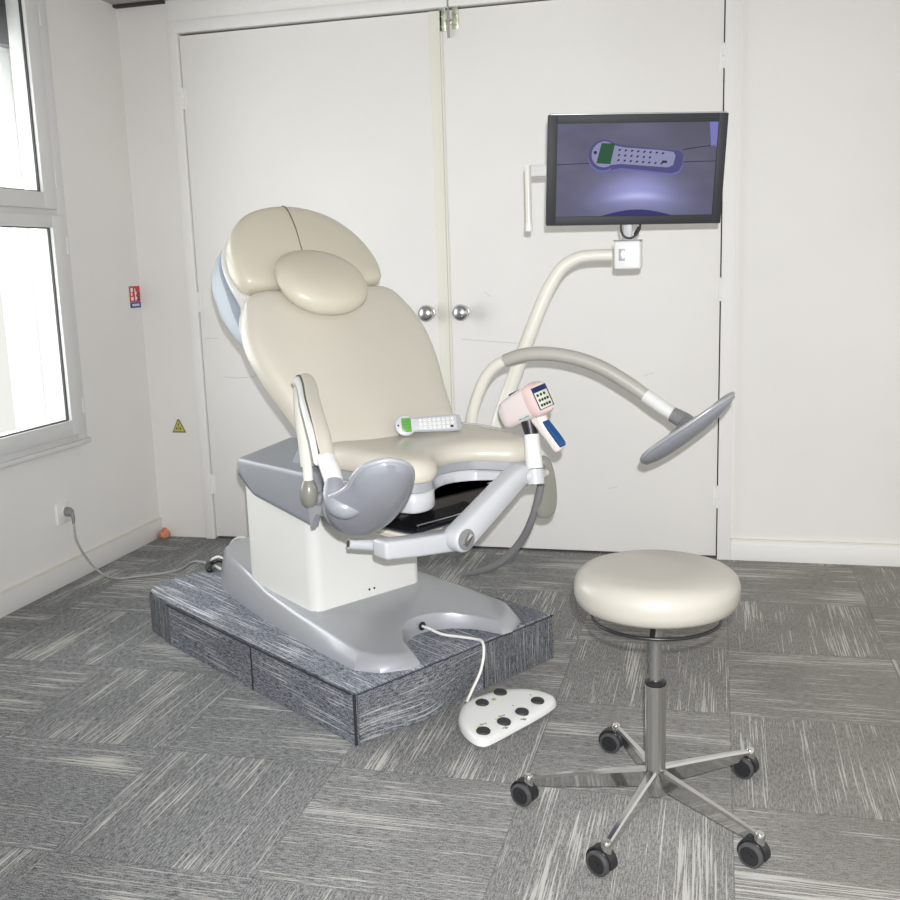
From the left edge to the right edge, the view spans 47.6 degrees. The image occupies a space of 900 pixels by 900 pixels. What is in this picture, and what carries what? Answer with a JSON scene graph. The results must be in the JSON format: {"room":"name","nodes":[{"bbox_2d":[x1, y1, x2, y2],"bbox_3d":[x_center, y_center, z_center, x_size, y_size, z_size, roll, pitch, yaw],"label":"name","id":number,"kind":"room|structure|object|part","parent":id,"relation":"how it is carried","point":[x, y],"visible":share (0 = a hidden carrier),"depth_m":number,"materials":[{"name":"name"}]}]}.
{"room":"examination room","nodes":[
{"label":"examination room","id":0,"kind":"room"},
{"bbox_2d":[0,0,159,591],"bbox_3d":[-2.501,-0.172,1.639,0.300,2.505,7.130,1,11,15],"label":"wall","id":1,"kind":"structure","parent":0,"point":[109,482],"depth_m":4.52,"materials":[{"name":"white paint"}]},
{"bbox_2d":[0,0,46,427],"bbox_3d":[-2.030,-0.818,3.552,0.170,1.818,1.600,1,11,15],"label":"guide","id":2,"kind":"object","parent":1,"relation":"attached to","point":[15,248],"visible":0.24,"depth_m":4.29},
{"bbox_2d":[0,0,91,468],"bbox_3d":[-1.865,-0.805,3.470,0.112,1.890,1.762,1,11,15],"label":"window","id":3,"kind":"structure","parent":1,"relation":"in","point":[40,206],"depth_m":4.14,"materials":[{"name":"plastic"}]},
{"bbox_3d":[-1.870,-1.276,3.383,0.091,0.872,1.585,1,11,15],"label":"sash","id":4,"kind":"part","parent":3,"relation":"part of","materials":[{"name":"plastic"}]},
{"bbox_3d":[-1.837,-0.378,3.566,0.091,0.915,1.622,1,11,15],"label":"sash","id":5,"kind":"part","parent":3,"relation":"part of","materials":[{"name":"plastic"}]},
{"bbox_3d":[-1.818,0.114,3.634,0.067,0.022,1.762,1,11,15],"label":"sill","id":6,"kind":"part","parent":3,"relation":"part of","materials":[{"name":"plastic"}]},
{"bbox_2d":[55,501,70,525],"bbox_3d":[-1.644,0.269,4.339,0.018,0.088,0.088,1,11,15],"label":"wall socket","id":7,"kind":"object","parent":1,"relation":"attached to","point":[60,518],"visible":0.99,"depth_m":4.32,"materials":[{"name":"beige plastic"}]},
{"bbox_2d":[63,507,245,579],"bbox_3d":[-1.134,0.407,4.272,0.972,0.333,0.380,4,12,30],"label":"power cord","id":8,"kind":"object","parent":7,"relation":"attached to","point":[68,511],"visible":0.7,"depth_m":4.33,"materials":[{"name":"grey plastic"}]},
{"bbox_2d":[0,517,162,617],"bbox_3d":[-2.323,1.026,1.769,0.014,0.092,7.030,1,11,15],"label":"baseboard","id":9,"kind":"structure","parent":1,"relation":"attached to","point":[29,592],"depth_m":4.41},
{"bbox_2d":[129,286,140,307],"bbox_3d":[-1.500,-0.729,4.858,0.002,0.102,0.092,1,11,15],"label":"sticker","id":10,"kind":"object","parent":1,"relation":"attached to","point":[134,291],"visible":1,"depth_m":4.86,"materials":[{"name":"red paper"}]},
{"bbox_2d":[102,0,165,4],"bbox_3d":[0.018,-1.405,0.751,5.585,0.080,7.150,1,11,15],"label":"ceiling","id":11,"kind":"structure","parent":0,"point":[112,2],"depth_m":4.59,"materials":[{"name":"paint"}]},
{"bbox_2d":[0,536,899,899],"bbox_3d":[0.194,1.125,1.180,5.385,0.050,7.130,1,11,15],"label":"floor","id":12,"kind":"structure","parent":0,"point":[132,767],"depth_m":2.70,"materials":[{"name":"carpet"}]},
{"bbox_2d":[158,528,170,538],"bbox_3d":[-1.418,0.413,5.062,0.060,0.054,0.053,1,11,15],"label":"cap","id":13,"kind":"object","parent":12,"relation":"on","point":[164,533],"visible":1,"depth_m":5.05,"materials":[{"name":"orange plastic"}]},
{"bbox_2d":[149,566,553,745],"bbox_3d":[-0.403,0.604,3.570,0.850,0.153,1.386,-11,14,-41],"label":"platform","id":14,"kind":"object","parent":12,"relation":"on","point":[193,613],"visible":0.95,"depth_m":3.14,"materials":[{"name":"carpet"}]},
{"bbox_3d":[-1.050,0.592,3.772,0.108,0.141,0.357,-2,10,-3],"label":"panel","id":15,"kind":"part","parent":14,"relation":"part of","materials":[{"name":"carpet"}]},
{"bbox_3d":[-0.803,0.651,3.397,0.006,0.145,0.547,-11,14,-41],"label":"panel","id":16,"kind":"part","parent":14,"relation":"part of","materials":[{"name":"carpet"}]},
{"bbox_3d":[-0.439,0.713,2.997,0.006,0.145,0.526,-11,14,-41],"label":"panel","id":17,"kind":"part","parent":14,"relation":"part of","materials":[{"name":"carpet"}]},
{"bbox_3d":[-0.070,0.705,2.969,0.034,0.144,0.496,8,14,44],"label":"panel","id":18,"kind":"part","parent":14,"relation":"part of","materials":[{"name":"carpet"}]},
{"bbox_2d":[212,165,734,672],"bbox_3d":[-0.184,-0.181,3.262,1.520,1.486,1.767,-11,14,-41],"label":"chair","id":19,"kind":"object","parent":14,"relation":"on","point":[342,511],"visible":0.98,"depth_m":3.21,"materials":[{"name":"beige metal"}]},
{"bbox_2d":[225,207,380,295],"bbox_3d":[-0.510,-0.671,3.419,0.568,0.291,0.238,-11,14,-41],"label":"cushion","id":20,"kind":"object","parent":19,"relation":"on","point":[261,240],"depth_m":3.33,"materials":[{"name":"beige leather"}]},
{"bbox_3d":[-0.412,-0.080,2.868,0.047,0.268,0.108,-3,10,-9],"label":"arm rod","id":21,"kind":"part","parent":19,"relation":"part of","materials":[{"name":"beige paint"}]},
{"bbox_3d":[-0.406,0.122,2.938,0.052,0.081,0.052,-11,14,-41],"label":"lock knob","id":22,"kind":"part","parent":19,"relation":"part of","materials":[{"name":"beige plastic"}]},
{"bbox_2d":[274,250,367,314],"bbox_3d":[-0.411,-0.542,3.292,0.330,0.209,0.198,-11,14,-41],"label":"pillow","id":23,"kind":"object","parent":19,"relation":"on","point":[306,282],"depth_m":3.24,"materials":[{"name":"beige leather"}]},
{"bbox_2d":[240,286,452,442],"bbox_3d":[-0.308,-0.266,3.280,0.692,0.507,0.399,-11,14,-41],"label":"cushion","id":24,"kind":"object","parent":19,"relation":"on","point":[372,362],"depth_m":3.20,"materials":[{"name":"beige leather"}]},
{"bbox_2d":[322,457,414,525],"bbox_3d":[-0.170,0.107,2.289,0.203,0.229,0.266,-7,12,-27],"label":"leg rest","id":25,"kind":"object","parent":19,"relation":"on","point":[377,491],"depth_m":2.25,"materials":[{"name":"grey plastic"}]},
{"bbox_2d":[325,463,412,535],"bbox_3d":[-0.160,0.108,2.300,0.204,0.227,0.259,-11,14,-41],"label":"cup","id":26,"kind":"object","parent":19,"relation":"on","point":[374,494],"depth_m":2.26,"materials":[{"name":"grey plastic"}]},
{"bbox_2d":[314,424,524,483],"bbox_3d":[-0.070,-0.001,3.069,0.599,0.077,0.454,-11,14,-41],"label":"seat cushion","id":27,"kind":"object","parent":19,"relation":"on","point":[431,455],"depth_m":3.02,"materials":[{"name":"beige leather"}]},
{"bbox_2d":[384,501,469,533],"bbox_3d":[-0.089,0.188,3.053,0.389,0.017,0.361,-11,14,-41],"label":"basin","id":28,"kind":"object","parent":19,"relation":"in","point":[443,513],"depth_m":2.95,"materials":[{"name":"black plastic"}]},
{"bbox_3d":[-0.003,0.193,2.936,0.009,0.006,0.251,8,14,43],"label":"basin rail","id":29,"kind":"part","parent":19,"relation":"part of","materials":[{"name":"metal"}]},
{"bbox_2d":[394,414,504,436],"bbox_3d":[0.006,-0.064,3.175,0.361,0.105,0.044,-3,10,-9],"label":"handset","id":30,"kind":"object","parent":19,"relation":"on","point":[404,425],"visible":0.96,"depth_m":3.15,"materials":[{"name":"white plastic"}]},
{"bbox_3d":[0.049,0.245,2.782,0.034,0.036,0.010,-11,14,-41],"label":"pivot lever","id":31,"kind":"part","parent":19,"relation":"part of","materials":[{"name":"metal"}]},
{"bbox_3d":[0.119,-0.185,3.379,0.165,0.261,0.041,4,12,30],"label":"arm rod","id":32,"kind":"part","parent":19,"relation":"part of","materials":[{"name":"beige paint"}]},
{"bbox_3d":[0.107,0.161,2.870,0.301,0.206,0.060,-11,14,-41],"label":"folding arm","id":33,"kind":"part","parent":19,"relation":"part of","materials":[{"name":"grey plastic"}]},
{"bbox_3d":[0.263,-0.845,3.420,0.021,0.212,0.021,-11,14,-41],"label":"hanging rod","id":34,"kind":"part","parent":19,"relation":"part of","materials":[{"name":"beige paint"}]},
{"bbox_2d":[498,381,565,451],"bbox_3d":[0.228,-0.100,2.944,0.087,0.202,0.220,-11,14,-40],"label":"colposcope","id":35,"kind":"object","parent":19,"relation":"attached to","point":[528,406],"visible":0.99,"depth_m":2.90,"materials":[{"name":"pink plastic"}]},
{"bbox_2d":[527,469,544,484],"bbox_3d":[0.246,0.078,2.948,0.057,0.054,0.060,-11,14,-41],"label":"socket","id":36,"kind":"object","parent":19,"relation":"attached to","point":[534,476],"depth_m":2.92,"materials":[{"name":"grey plastic"}]},
{"bbox_3d":[0.558,-0.634,3.312,0.020,0.038,0.004,1,11,15],"label":"housing plate","id":37,"kind":"part","parent":19,"relation":"part of","materials":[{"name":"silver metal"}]},
{"bbox_3d":[0.532,-0.832,3.352,0.143,0.286,0.051,2,11,22],"label":"mount post","id":38,"kind":"part","parent":19,"relation":"part of","materials":[{"name":"grey plastic"}]},
{"bbox_2d":[546,111,728,238],"bbox_3d":[0.593,-0.877,3.271,0.571,0.394,0.095,-2,10,-1],"label":"monitor","id":39,"kind":"object","parent":19,"relation":"on","point":[640,168],"visible":1,"depth_m":3.25,"materials":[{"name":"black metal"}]},
{"bbox_2d":[643,394,734,464],"bbox_3d":[0.709,-0.061,3.069,0.204,0.227,0.259,-11,14,-41],"label":"cup","id":40,"kind":"object","parent":19,"relation":"on","point":[688,427],"depth_m":3.04,"materials":[{"name":"grey plastic"}]},
{"bbox_3d":[0.223,0.643,3.262,0.330,0.145,0.006,-12,14,-43],"label":"panel","id":41,"kind":"part","parent":14,"relation":"part of","materials":[{"name":"carpet"}]},
{"bbox_2d":[422,625,555,748],"bbox_3d":[0.052,0.672,3.034,0.355,0.182,0.492,-11,14,-41],"label":"foot pedal","id":42,"kind":"object","parent":12,"relation":"on","point":[485,720],"visible":1,"depth_m":2.92,"materials":[{"name":"white plastic"}]},
{"bbox_2d":[510,550,770,876],"bbox_3d":[0.436,0.562,2.393,0.600,0.606,0.619,1,11,15],"label":"stool","id":43,"kind":"object","parent":12,"relation":"on","point":[654,590],"visible":1,"depth_m":2.30,"materials":[{"name":"leather"}]},
{"bbox_3d":[0.191,0.798,2.467,0.023,0.030,0.023,1,11,15],"label":"stem","id":44,"kind":"part","parent":43,"relation":"part of","materials":[{"name":"metal"}]},
{"bbox_3d":[0.325,0.781,2.446,0.284,0.057,0.026,0,10,8],"label":"leg","id":45,"kind":"part","parent":43,"relation":"part of","materials":[{"name":"metal"}]},
{"bbox_3d":[0.334,0.847,2.175,0.023,0.030,0.023,1,11,15],"label":"stem","id":46,"kind":"part","parent":43,"relation":"part of","materials":[{"name":"metal"}]},
{"bbox_3d":[0.444,0.744,2.719,0.023,0.030,0.023,1,11,15],"label":"stem","id":47,"kind":"part","parent":43,"relation":"part of","materials":[{"name":"metal"}]},
{"bbox_3d":[0.463,0.751,2.584,0.026,0.057,0.284,-3,10,-8],"label":"leg","id":48,"kind":"part","parent":43,"relation":"part of","materials":[{"name":"metal"}]},
{"bbox_3d":[0.403,0.808,2.286,0.026,0.057,0.284,4,12,31],"label":"leg","id":49,"kind":"part","parent":43,"relation":"part of","materials":[{"name":"metal"}]},
{"bbox_3d":[0.472,0.310,2.338,0.375,0.093,0.375,1,11,15],"label":"seat","id":50,"kind":"part","parent":43,"relation":"part of","materials":[{"name":"leather"}]},
{"bbox_3d":[0.584,0.800,2.293,0.026,0.057,0.284,-9,13,-35],"label":"leg","id":51,"kind":"part","parent":43,"relation":"part of","materials":[{"name":"metal"}]},
{"bbox_3d":[0.633,0.761,2.498,0.284,0.057,0.026,-7,12,-27],"label":"leg","id":52,"kind":"part","parent":43,"relation":"part of","materials":[{"name":"metal"}]},
{"bbox_3d":[0.754,0.762,2.562,0.023,0.030,0.023,1,11,15],"label":"stem","id":53,"kind":"part","parent":43,"relation":"part of","materials":[{"name":"metal"}]},
{"bbox_3d":[0.664,0.834,2.187,0.023,0.030,0.023,1,11,15],"label":"stem","id":54,"kind":"part","parent":43,"relation":"part of","materials":[{"name":"metal"}]},
{"bbox_2d":[116,0,899,543],"bbox_3d":[1.082,-0.772,4.287,5.285,2.505,0.124,1,11,15],"label":"wall","id":55,"kind":"structure","parent":0,"point":[816,426],"depth_m":4.18,"materials":[{"name":"white paint"}]},
{"bbox_2d":[112,0,164,8],"bbox_3d":[-1.412,-2.022,4.626,0.250,0.012,0.030,1,11,15],"label":"trim","id":56,"kind":"structure","parent":55,"relation":"attached to","point":[152,2],"depth_m":4.62,"materials":[{"name":"grey metal"}]},
{"bbox_2d":[172,419,185,432],"bbox_3d":[-1.325,-0.117,4.983,0.076,0.066,0.002,1,11,15],"label":"warning sticker","id":57,"kind":"object","parent":55,"relation":"attached to","point":[178,428],"visible":1,"depth_m":4.98,"materials":[{"name":"yellow plastic"}]},
{"bbox_2d":[167,33,218,538],"bbox_3d":[-1.211,-0.728,4.854,0.048,2.359,0.068,1,11,15],"label":"trim","id":58,"kind":"structure","parent":55,"relation":"attached to","point":[173,39],"depth_m":4.80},
{"bbox_2d":[166,0,381,21],"bbox_3d":[-0.071,-1.962,4.297,2.497,0.095,0.008,1,11,15],"label":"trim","id":59,"kind":"structure","parent":55,"relation":"attached to","point":[177,10],"depth_m":4.53,"materials":[{"name":"white paint"}]},
{"bbox_2d":[179,11,451,536],"bbox_3d":[-0.612,-0.712,4.655,1.238,2.337,0.112,1,11,15],"label":"door","id":60,"kind":"structure","parent":55,"relation":"in","point":[342,121],"depth_m":4.55,"materials":[{"name":"metal"}]},
{"bbox_3d":[-0.102,-0.607,4.523,0.074,0.074,0.076,1,11,15],"label":"knob","id":61,"kind":"part","parent":60,"relation":"part of","materials":[{"name":"metal"}]},
{"bbox_2d":[166,0,547,35],"bbox_3d":[-0.064,-1.894,4.327,2.497,0.051,0.072,1,11,15],"label":"trim","id":62,"kind":"structure","parent":55,"relation":"attached to","point":[382,8],"depth_m":4.42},
{"bbox_2d":[439,0,724,555],"bbox_3d":[0.558,-0.748,4.341,1.182,2.448,0.112,1,11,15],"label":"door","id":63,"kind":"structure","parent":55,"relation":"in","point":[505,69],"depth_m":4.36,"materials":[{"name":"metal"}]},
{"bbox_3d":[-0.009,-1.851,4.287,0.012,0.225,0.012,1,11,15],"label":"bolt rod","id":64,"kind":"part","parent":63,"relation":"part of","materials":[{"name":"metal"}]},
{"bbox_3d":[0.050,-0.604,4.483,0.074,0.074,0.076,1,11,15],"label":"knob","id":65,"kind":"part","parent":63,"relation":"part of","materials":[{"name":"metal"}]},
{"bbox_2d":[730,538,899,566],"bbox_3d":[2.435,0.449,4.090,2.530,0.090,0.020,1,11,15],"label":"baseboard","id":66,"kind":"structure","parent":55,"relation":"attached to","point":[819,553],"depth_m":4.31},
{"bbox_2d":[716,0,739,559],"bbox_3d":[-0.014,-0.791,4.584,2.495,2.505,0.020,1,11,15],"label":"door frame","id":67,"kind":"structure","parent":0,"point":[725,0],"depth_m":4.32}
]}

